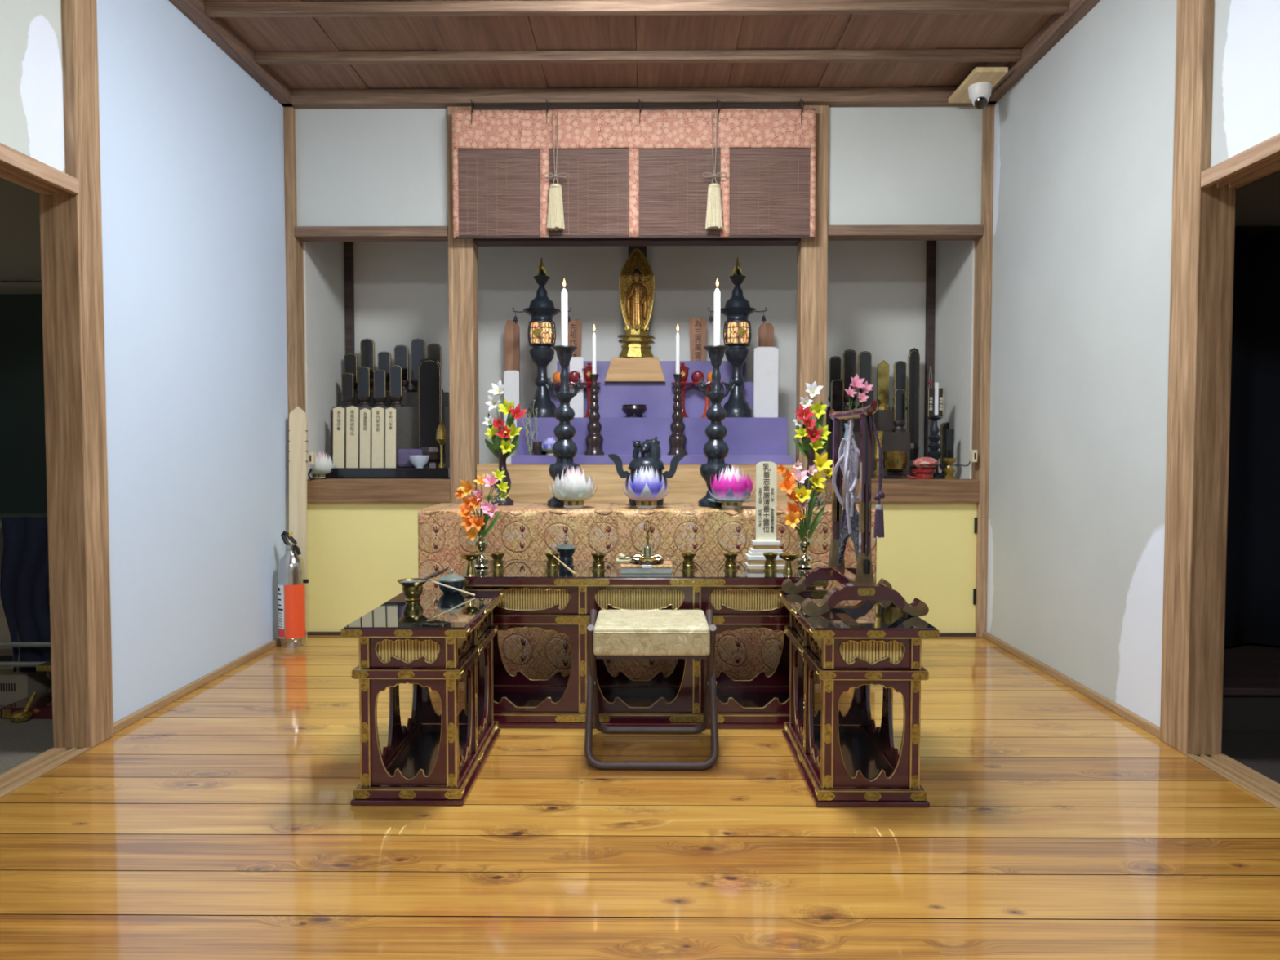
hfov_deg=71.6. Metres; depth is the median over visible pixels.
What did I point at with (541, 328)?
lantern
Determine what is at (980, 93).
security camera
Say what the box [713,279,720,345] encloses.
candle
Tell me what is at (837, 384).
tablet
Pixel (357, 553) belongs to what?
wall
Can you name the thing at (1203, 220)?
wooden pillar
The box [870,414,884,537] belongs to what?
tassel
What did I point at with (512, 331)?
tablet
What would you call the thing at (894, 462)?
bowl
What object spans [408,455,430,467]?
porcelain bowl
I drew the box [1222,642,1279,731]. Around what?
platform
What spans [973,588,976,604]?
panel hinge
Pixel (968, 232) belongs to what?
trim
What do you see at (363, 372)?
tablet
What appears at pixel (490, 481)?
stem
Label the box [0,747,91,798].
trim
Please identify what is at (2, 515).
side table
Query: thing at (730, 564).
cup
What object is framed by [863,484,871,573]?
mallet
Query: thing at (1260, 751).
floor
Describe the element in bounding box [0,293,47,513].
board
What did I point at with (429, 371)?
tablet
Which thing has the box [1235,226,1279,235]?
trim
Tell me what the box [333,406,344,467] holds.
slip
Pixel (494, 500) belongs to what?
sprig
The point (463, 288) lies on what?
trim
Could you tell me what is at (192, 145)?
wall
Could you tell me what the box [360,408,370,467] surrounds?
slip
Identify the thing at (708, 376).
orange
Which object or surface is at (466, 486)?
stem
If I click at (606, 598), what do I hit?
grille
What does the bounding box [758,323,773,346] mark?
tablet
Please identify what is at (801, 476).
stem
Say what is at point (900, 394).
tablet
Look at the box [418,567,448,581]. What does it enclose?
sprinkler
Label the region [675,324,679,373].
candle
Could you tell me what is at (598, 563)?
cup
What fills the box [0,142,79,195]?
trim
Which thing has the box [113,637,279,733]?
baseboard
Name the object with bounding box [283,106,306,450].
trim
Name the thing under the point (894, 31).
ceiling
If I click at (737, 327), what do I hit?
lantern
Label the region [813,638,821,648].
grille
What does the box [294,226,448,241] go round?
trim
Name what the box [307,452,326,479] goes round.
power outlet
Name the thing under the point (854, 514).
gong
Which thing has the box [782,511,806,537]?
stem
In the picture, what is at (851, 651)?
grille
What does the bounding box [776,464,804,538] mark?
stem
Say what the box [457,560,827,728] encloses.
table
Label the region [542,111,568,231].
tassel
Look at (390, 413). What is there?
slip
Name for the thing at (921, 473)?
stand
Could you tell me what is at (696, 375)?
apple
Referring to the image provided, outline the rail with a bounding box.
[0,277,41,282]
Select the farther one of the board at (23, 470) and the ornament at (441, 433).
the ornament at (441, 433)
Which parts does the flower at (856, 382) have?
stem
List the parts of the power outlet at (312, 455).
power cord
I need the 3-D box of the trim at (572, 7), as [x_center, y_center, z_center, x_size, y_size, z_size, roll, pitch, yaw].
[-0.019,-1.855,3.486,3.380,0.042,0.040,0,2,0]
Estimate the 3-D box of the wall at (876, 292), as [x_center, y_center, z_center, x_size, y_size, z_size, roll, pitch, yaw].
[-0.004,-0.861,5.181,3.420,2.240,0.100,0,2,0]
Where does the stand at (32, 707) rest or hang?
on the floor at (22, 741)
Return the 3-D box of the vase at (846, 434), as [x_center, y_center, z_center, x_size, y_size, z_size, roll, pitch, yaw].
[1.084,-0.149,4.608,0.068,0.290,0.068,0,2,0]
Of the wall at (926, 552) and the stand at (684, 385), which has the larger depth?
the stand at (684, 385)
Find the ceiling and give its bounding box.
[202,0,1054,88]
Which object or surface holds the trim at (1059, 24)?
attached to the wall at (1084, 140)
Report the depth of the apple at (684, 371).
4.74 m
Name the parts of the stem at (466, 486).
stem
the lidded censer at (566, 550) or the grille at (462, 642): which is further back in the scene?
the lidded censer at (566, 550)
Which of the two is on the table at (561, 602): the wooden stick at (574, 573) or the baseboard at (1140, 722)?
the wooden stick at (574, 573)
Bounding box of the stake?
[288,406,307,639]
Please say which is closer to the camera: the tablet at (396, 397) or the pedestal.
the pedestal
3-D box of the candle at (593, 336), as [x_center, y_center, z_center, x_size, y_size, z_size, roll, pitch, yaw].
[-0.235,-0.668,4.545,0.022,0.262,0.022,0,2,0]
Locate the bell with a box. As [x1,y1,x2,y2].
[641,520,653,556]
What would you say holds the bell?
on the tray
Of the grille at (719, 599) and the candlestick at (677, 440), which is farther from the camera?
the candlestick at (677, 440)
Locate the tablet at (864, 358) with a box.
[857,351,871,408]
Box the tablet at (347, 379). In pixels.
[341,372,355,406]
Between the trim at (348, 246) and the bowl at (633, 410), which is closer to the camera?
the bowl at (633, 410)
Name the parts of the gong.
hanging cord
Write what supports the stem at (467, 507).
in the brass vase at (480, 543)
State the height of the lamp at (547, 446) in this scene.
0.095 m
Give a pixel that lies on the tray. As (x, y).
(642, 561)
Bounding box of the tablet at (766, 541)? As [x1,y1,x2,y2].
[745,461,785,566]
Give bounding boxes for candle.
[560,279,568,345]
[591,324,596,373]
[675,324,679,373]
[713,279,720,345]
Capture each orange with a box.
[552,370,560,382]
[706,371,712,382]
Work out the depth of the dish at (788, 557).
3.06 m
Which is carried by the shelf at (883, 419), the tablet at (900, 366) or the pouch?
the tablet at (900, 366)
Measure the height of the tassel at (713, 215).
0.559 m
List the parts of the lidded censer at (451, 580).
lid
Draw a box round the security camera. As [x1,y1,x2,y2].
[968,81,991,109]
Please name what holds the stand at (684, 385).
on the altar
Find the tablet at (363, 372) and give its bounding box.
[356,366,371,406]
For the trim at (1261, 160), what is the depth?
2.51 m
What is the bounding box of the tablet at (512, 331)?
[504,320,519,405]
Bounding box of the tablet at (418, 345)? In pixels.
[410,338,425,392]
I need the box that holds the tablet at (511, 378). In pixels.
[503,370,519,463]
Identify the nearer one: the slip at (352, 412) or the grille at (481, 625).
the grille at (481, 625)
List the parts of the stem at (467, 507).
stem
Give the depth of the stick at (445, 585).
2.78 m
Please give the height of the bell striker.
0.025 m
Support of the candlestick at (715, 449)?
on the cloth at (522, 531)
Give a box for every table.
[0,513,47,528]
[341,589,504,805]
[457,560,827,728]
[777,589,939,807]
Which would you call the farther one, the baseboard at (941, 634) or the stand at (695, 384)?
the stand at (695, 384)
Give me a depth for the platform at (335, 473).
4.61 m
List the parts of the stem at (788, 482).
stem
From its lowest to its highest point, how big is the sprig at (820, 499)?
0.163 m
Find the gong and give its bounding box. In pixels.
[837,491,858,564]
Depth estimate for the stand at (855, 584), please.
2.49 m
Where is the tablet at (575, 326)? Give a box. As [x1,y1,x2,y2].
[567,319,582,356]
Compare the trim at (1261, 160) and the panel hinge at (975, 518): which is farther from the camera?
the panel hinge at (975, 518)
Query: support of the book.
on the table at (561, 602)
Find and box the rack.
[0,641,50,666]
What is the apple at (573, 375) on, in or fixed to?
on the stand at (557, 385)
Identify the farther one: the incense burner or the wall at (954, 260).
the wall at (954, 260)
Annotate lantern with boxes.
[511,257,571,417]
[707,257,767,417]
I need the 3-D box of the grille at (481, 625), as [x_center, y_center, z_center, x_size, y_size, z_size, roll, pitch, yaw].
[-0.510,0.445,2.782,0.007,0.084,0.240,0,2,0]
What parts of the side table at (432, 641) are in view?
post, panel, post, frieze panel, panel, panel, post, moulding, foot moulding, panel, post, frieze panel, panel, post, frieze panel, panel, post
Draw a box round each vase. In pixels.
[473,528,488,568]
[491,449,514,506]
[796,529,813,568]
[801,449,822,506]
[842,423,853,454]
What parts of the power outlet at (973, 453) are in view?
power cord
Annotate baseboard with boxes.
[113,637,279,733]
[306,631,976,636]
[982,631,1159,737]
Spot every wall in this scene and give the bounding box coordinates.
[0,0,288,722]
[0,177,48,586]
[295,106,982,226]
[303,241,345,478]
[306,502,440,631]
[353,240,926,468]
[855,502,977,632]
[933,240,974,479]
[986,0,1279,726]
[1235,169,1279,226]
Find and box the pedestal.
[942,457,956,479]
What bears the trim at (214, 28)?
attached to the wall at (192, 145)
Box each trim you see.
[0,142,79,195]
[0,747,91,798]
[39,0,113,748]
[168,0,292,106]
[204,0,1069,17]
[254,48,1021,64]
[280,86,997,110]
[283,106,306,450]
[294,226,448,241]
[306,478,449,502]
[343,241,355,353]
[446,106,479,502]
[473,217,800,246]
[628,245,646,257]
[795,105,828,503]
[825,478,979,502]
[827,224,983,240]
[924,240,936,457]
[971,104,994,636]
[988,0,1100,103]
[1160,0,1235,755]
[1179,751,1279,809]
[1200,133,1279,187]
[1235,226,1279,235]
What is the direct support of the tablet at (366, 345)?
on the shelf at (407, 415)
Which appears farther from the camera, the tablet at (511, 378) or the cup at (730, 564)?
the tablet at (511, 378)
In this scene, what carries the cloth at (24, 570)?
hanging from the side table at (2, 515)
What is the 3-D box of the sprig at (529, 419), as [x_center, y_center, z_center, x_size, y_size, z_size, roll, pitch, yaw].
[-0.570,-0.273,4.597,0.083,0.288,0.054,-2,3,-35]
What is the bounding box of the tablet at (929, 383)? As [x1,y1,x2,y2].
[928,365,932,451]
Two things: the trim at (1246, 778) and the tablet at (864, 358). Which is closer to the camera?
the trim at (1246, 778)
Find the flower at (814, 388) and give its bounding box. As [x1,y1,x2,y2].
[792,381,823,429]
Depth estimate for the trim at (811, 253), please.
4.39 m
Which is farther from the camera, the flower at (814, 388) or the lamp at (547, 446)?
the lamp at (547, 446)
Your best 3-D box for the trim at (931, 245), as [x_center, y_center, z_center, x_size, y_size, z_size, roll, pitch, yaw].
[1.666,-0.938,5.091,0.042,2.000,0.045,0,2,0]
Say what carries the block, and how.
on the altar
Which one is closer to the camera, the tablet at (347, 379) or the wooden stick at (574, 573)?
the wooden stick at (574, 573)
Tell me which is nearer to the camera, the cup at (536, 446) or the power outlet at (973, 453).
the power outlet at (973, 453)
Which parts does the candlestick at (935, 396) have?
stem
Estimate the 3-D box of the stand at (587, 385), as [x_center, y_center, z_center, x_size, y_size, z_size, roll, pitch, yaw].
[-0.272,-0.427,4.780,0.124,0.189,0.124,0,2,0]
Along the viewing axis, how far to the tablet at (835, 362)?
4.98 m
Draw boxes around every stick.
[425,579,475,595]
[548,551,576,575]
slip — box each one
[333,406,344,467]
[346,405,358,467]
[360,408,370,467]
[371,406,384,467]
[385,407,395,467]
[945,429,954,457]
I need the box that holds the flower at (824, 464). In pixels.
[794,451,832,538]
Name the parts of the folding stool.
leg frame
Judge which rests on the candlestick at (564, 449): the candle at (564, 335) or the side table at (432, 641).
the candle at (564, 335)
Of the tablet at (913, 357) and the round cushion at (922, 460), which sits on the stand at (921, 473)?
the round cushion at (922, 460)
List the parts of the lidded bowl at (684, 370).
lid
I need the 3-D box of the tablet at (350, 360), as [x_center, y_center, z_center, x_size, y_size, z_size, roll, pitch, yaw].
[-1.633,-0.604,5.015,0.090,0.223,0.054,0,2,0]
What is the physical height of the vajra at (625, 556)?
0.015 m
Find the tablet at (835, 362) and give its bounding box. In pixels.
[826,355,841,409]
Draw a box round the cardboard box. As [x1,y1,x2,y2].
[0,586,51,705]
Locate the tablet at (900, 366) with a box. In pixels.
[892,360,906,409]
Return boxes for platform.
[324,467,449,478]
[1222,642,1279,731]
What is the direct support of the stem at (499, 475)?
in the brass vase at (480, 543)
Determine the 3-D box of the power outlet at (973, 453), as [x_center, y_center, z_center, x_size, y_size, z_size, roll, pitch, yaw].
[1.545,-0.110,4.445,0.268,0.082,0.058,1,2,14]
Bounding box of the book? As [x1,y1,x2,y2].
[620,560,672,573]
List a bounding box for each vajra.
[622,554,644,559]
[632,555,662,559]
[649,555,671,559]
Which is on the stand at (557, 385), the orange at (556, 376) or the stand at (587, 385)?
the orange at (556, 376)
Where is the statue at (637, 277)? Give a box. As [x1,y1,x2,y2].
[617,248,655,357]
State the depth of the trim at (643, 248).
5.07 m
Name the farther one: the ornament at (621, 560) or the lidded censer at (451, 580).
the ornament at (621, 560)
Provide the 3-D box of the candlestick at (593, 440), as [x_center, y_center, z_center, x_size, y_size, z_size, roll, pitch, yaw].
[-0.235,-0.335,4.558,0.103,0.414,0.103,0,2,0]
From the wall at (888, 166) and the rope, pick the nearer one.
the rope
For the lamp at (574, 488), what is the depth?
3.52 m
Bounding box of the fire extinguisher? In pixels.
[277,530,308,648]
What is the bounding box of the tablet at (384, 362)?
[377,351,391,392]
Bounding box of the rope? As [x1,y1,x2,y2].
[831,418,859,533]
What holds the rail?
attached to the wall at (20, 218)
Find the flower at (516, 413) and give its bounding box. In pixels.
[490,403,527,449]
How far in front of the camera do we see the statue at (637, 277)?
4.84 m
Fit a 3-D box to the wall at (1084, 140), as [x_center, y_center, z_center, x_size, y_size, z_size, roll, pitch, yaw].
[1.771,-0.460,1.268,0.120,2.740,8.000,0,2,0]
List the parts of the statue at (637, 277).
lotus seat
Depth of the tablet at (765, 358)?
4.77 m
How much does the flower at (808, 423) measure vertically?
0.228 m
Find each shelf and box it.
[332,392,449,467]
[826,409,910,477]
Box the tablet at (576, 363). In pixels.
[569,356,583,417]
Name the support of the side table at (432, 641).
on the floor at (221, 822)
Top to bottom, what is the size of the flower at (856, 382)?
0.288 m
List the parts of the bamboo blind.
rail, rail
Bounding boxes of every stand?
[0,660,52,721]
[551,382,577,387]
[580,382,600,417]
[671,382,693,417]
[693,382,721,417]
[781,400,928,616]
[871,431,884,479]
[911,468,936,479]
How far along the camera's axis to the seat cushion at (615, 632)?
2.63 m
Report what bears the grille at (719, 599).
attached to the table at (561, 602)
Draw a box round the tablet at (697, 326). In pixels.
[688,317,706,360]
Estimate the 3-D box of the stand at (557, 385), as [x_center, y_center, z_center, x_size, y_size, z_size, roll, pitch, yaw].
[-0.407,-0.428,4.791,0.176,0.190,0.176,0,2,0]
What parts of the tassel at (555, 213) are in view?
cord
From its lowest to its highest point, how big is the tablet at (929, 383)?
0.600 m
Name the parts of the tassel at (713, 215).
cord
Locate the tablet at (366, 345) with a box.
[360,338,374,392]
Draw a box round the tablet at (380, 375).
[373,368,387,406]
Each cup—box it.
[489,551,505,571]
[532,441,542,455]
[544,551,559,571]
[591,551,605,571]
[680,551,696,571]
[723,552,737,571]
[763,552,777,571]
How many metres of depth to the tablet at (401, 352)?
5.00 m
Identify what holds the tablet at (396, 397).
on the shelf at (407, 415)
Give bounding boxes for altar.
[476,360,797,503]
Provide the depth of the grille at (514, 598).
3.03 m
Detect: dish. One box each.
[459,552,480,573]
[778,552,799,573]
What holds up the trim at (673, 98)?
attached to the wall at (888, 166)
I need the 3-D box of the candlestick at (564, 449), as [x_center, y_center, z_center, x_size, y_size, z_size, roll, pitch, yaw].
[-0.314,-0.222,3.697,0.146,0.662,0.146,1,2,25]
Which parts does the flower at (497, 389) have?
stem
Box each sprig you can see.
[490,487,506,505]
[522,400,537,454]
[805,491,831,523]
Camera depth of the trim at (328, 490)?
4.44 m
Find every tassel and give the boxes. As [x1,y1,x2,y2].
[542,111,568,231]
[702,111,727,230]
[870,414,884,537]
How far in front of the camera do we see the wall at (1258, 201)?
3.69 m
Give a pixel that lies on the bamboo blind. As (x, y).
(625, 152)
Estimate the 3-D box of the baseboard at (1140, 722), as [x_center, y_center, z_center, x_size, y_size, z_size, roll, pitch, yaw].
[1.721,0.805,3.664,0.022,0.028,1.570,0,2,0]
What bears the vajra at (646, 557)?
on the tray
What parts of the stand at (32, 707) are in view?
gold handle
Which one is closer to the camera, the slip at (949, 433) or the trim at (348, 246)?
the slip at (949, 433)
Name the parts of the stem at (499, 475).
stem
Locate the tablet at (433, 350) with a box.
[426,343,443,392]
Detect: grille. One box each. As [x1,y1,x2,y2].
[377,640,439,662]
[457,635,467,648]
[476,618,484,628]
[497,588,569,608]
[595,588,684,609]
[709,589,782,609]
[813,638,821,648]
[840,640,902,662]
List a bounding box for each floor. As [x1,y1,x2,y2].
[0,635,1279,959]
[0,695,78,774]
[1221,731,1279,783]
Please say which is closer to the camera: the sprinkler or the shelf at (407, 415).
the sprinkler
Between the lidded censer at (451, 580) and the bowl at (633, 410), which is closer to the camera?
the lidded censer at (451, 580)
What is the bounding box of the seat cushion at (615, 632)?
[593,609,710,655]
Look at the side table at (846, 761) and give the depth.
2.38 m
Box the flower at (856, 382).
[844,373,873,409]
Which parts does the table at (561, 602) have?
post, frieze panel, panel, panel, post, moulding, panel, frieze panel, panel, foot moulding, moulding, post, panel, panel, frieze panel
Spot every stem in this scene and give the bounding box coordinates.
[453,488,484,532]
[456,474,485,541]
[471,474,498,537]
[483,468,509,537]
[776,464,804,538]
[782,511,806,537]
[791,460,817,527]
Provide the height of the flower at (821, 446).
0.253 m
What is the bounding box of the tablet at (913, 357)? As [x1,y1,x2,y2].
[906,347,919,476]
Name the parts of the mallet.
rod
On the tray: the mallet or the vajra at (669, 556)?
the vajra at (669, 556)
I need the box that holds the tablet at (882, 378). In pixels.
[876,360,889,409]
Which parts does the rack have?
rail, rail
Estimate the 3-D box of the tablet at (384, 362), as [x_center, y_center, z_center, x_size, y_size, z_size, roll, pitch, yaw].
[-1.442,-0.608,5.013,0.090,0.232,0.054,0,2,0]
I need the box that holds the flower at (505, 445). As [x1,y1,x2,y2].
[484,399,522,457]
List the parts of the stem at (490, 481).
stem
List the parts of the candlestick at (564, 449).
animal handle, animal handle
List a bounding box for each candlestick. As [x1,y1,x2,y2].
[545,345,583,506]
[584,373,604,455]
[667,373,687,455]
[697,345,735,507]
[926,382,945,479]
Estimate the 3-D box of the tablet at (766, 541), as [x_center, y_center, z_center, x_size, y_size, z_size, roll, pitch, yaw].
[0.464,0.132,3.264,0.144,0.398,0.079,0,2,0]
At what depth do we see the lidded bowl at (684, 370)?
4.74 m
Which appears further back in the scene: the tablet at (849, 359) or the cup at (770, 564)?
the tablet at (849, 359)
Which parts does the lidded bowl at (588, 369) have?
lid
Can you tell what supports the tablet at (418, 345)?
on the shelf at (407, 415)
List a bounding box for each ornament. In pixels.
[435,422,447,467]
[615,553,632,563]
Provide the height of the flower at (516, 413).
0.228 m
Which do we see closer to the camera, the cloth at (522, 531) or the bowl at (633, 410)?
the cloth at (522, 531)
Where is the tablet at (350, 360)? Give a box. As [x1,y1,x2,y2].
[343,353,357,392]
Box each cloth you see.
[0,516,51,672]
[417,502,876,684]
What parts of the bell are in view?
handle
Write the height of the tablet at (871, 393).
0.257 m
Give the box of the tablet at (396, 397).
[388,364,404,406]
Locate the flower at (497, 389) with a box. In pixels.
[482,379,504,439]
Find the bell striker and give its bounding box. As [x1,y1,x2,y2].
[906,475,917,479]
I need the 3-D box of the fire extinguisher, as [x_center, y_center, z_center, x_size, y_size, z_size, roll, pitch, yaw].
[-1.671,0.517,4.257,0.125,0.556,0.125,2,3,40]
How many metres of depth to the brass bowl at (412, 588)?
2.72 m
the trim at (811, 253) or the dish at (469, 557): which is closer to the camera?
the dish at (469, 557)
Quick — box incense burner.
[608,436,684,506]
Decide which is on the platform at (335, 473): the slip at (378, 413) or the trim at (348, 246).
the slip at (378, 413)
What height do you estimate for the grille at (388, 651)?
0.084 m
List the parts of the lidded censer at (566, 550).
lid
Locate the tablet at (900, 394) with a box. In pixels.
[892,388,906,431]
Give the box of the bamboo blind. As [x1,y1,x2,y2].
[452,98,816,239]
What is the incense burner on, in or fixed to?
on the cloth at (522, 531)
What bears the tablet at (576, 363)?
on the altar
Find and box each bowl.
[397,577,426,601]
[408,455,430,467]
[582,362,591,382]
[622,404,647,417]
[675,362,689,382]
[883,451,907,479]
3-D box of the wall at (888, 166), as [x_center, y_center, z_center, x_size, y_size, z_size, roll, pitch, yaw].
[-0.011,-1.538,4.434,3.404,0.650,0.060,0,2,0]
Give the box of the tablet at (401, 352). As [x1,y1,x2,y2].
[394,345,410,392]
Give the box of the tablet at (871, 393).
[859,386,874,431]
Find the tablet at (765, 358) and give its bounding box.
[753,346,778,417]
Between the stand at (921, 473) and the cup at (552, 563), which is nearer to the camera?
the cup at (552, 563)
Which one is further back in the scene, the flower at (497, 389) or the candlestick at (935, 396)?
the candlestick at (935, 396)
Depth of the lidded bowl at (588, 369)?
4.75 m
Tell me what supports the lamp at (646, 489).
on the cloth at (522, 531)
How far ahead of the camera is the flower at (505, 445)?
3.73 m
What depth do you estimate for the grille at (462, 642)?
2.54 m
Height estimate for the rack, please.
0.284 m
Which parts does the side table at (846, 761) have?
post, panel, frieze panel, post, panel, frieze panel, post, panel, foot moulding, moulding, post, panel, frieze panel, panel, post, panel, post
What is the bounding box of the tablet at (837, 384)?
[829,378,844,431]
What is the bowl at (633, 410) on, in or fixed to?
on the altar
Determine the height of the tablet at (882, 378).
0.281 m
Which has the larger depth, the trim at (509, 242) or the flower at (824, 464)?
the trim at (509, 242)
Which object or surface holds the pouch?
on the platform at (335, 473)
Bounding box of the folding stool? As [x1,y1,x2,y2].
[584,608,719,769]
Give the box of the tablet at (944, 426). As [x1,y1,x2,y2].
[938,422,949,475]
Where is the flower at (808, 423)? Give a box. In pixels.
[794,404,823,449]
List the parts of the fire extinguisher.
squeeze lever, orange panel, carry handle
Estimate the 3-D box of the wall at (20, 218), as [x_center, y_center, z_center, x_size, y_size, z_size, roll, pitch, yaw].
[-3.513,-0.513,3.814,3.307,2.750,0.100,0,2,0]
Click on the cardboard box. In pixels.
(15, 686)
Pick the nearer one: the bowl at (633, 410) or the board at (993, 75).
the board at (993, 75)
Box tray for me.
[631,554,663,564]
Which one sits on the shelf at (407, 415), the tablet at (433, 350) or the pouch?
the tablet at (433, 350)
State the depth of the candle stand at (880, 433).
4.57 m
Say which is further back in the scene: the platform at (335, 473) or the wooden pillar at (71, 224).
the platform at (335, 473)
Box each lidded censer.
[437,568,465,594]
[555,539,576,568]
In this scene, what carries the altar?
on the floor
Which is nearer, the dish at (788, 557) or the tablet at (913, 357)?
the dish at (788, 557)
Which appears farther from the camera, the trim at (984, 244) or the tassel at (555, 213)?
the trim at (984, 244)
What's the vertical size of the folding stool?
0.426 m
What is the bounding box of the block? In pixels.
[604,357,665,382]
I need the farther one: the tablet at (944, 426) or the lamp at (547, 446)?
the tablet at (944, 426)
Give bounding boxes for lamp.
[310,451,337,478]
[542,437,555,455]
[549,466,597,508]
[622,466,671,508]
[707,464,755,508]
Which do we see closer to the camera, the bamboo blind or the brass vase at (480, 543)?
the brass vase at (480, 543)
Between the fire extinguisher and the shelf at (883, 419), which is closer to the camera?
the fire extinguisher
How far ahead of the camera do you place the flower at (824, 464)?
3.19 m
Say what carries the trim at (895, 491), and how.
attached to the wall at (926, 552)
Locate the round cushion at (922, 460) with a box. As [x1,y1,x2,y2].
[912,457,937,469]
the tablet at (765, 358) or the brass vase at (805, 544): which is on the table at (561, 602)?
the brass vase at (805, 544)
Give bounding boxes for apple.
[568,370,581,382]
[680,368,688,382]
[691,370,704,382]
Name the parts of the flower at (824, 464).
stem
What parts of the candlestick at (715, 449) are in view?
animal handle, animal handle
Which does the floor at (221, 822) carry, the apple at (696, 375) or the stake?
the stake
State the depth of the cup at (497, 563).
3.12 m
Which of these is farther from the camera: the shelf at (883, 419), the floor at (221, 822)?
the shelf at (883, 419)
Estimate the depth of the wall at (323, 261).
4.77 m
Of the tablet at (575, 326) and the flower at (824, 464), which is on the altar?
the tablet at (575, 326)
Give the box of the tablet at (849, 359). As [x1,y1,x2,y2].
[842,349,857,409]
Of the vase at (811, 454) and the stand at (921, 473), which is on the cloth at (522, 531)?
the vase at (811, 454)
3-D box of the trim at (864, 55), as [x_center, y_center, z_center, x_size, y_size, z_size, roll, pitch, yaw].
[-0.015,-1.873,3.926,3.380,0.042,0.040,0,2,0]
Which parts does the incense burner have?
ear handle, lid, ear handle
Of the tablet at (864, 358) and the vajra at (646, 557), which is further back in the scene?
the tablet at (864, 358)
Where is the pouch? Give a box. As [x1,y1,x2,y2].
[396,448,422,467]
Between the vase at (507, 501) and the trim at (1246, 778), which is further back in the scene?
the vase at (507, 501)
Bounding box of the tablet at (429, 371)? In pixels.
[417,358,441,467]
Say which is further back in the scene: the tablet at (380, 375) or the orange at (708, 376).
the tablet at (380, 375)
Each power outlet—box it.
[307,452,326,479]
[920,449,977,466]
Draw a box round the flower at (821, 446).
[793,400,831,457]
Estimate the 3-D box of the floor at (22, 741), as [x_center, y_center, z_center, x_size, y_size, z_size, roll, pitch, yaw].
[-3.525,0.915,1.968,3.317,0.038,5.000,0,2,0]
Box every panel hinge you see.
[973,517,977,533]
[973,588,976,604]
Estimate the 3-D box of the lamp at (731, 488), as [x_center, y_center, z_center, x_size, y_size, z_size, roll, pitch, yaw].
[0.370,0.026,3.576,0.217,0.175,0.217,0,2,12]
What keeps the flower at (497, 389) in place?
in the vase at (507, 501)
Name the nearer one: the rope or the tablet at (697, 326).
the rope
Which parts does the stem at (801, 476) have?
stem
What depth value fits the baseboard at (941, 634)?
4.47 m
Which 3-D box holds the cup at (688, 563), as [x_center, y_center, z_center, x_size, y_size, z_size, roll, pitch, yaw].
[0.171,0.289,3.132,0.053,0.062,0.054,0,2,0]
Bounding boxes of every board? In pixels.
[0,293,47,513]
[948,66,1008,102]

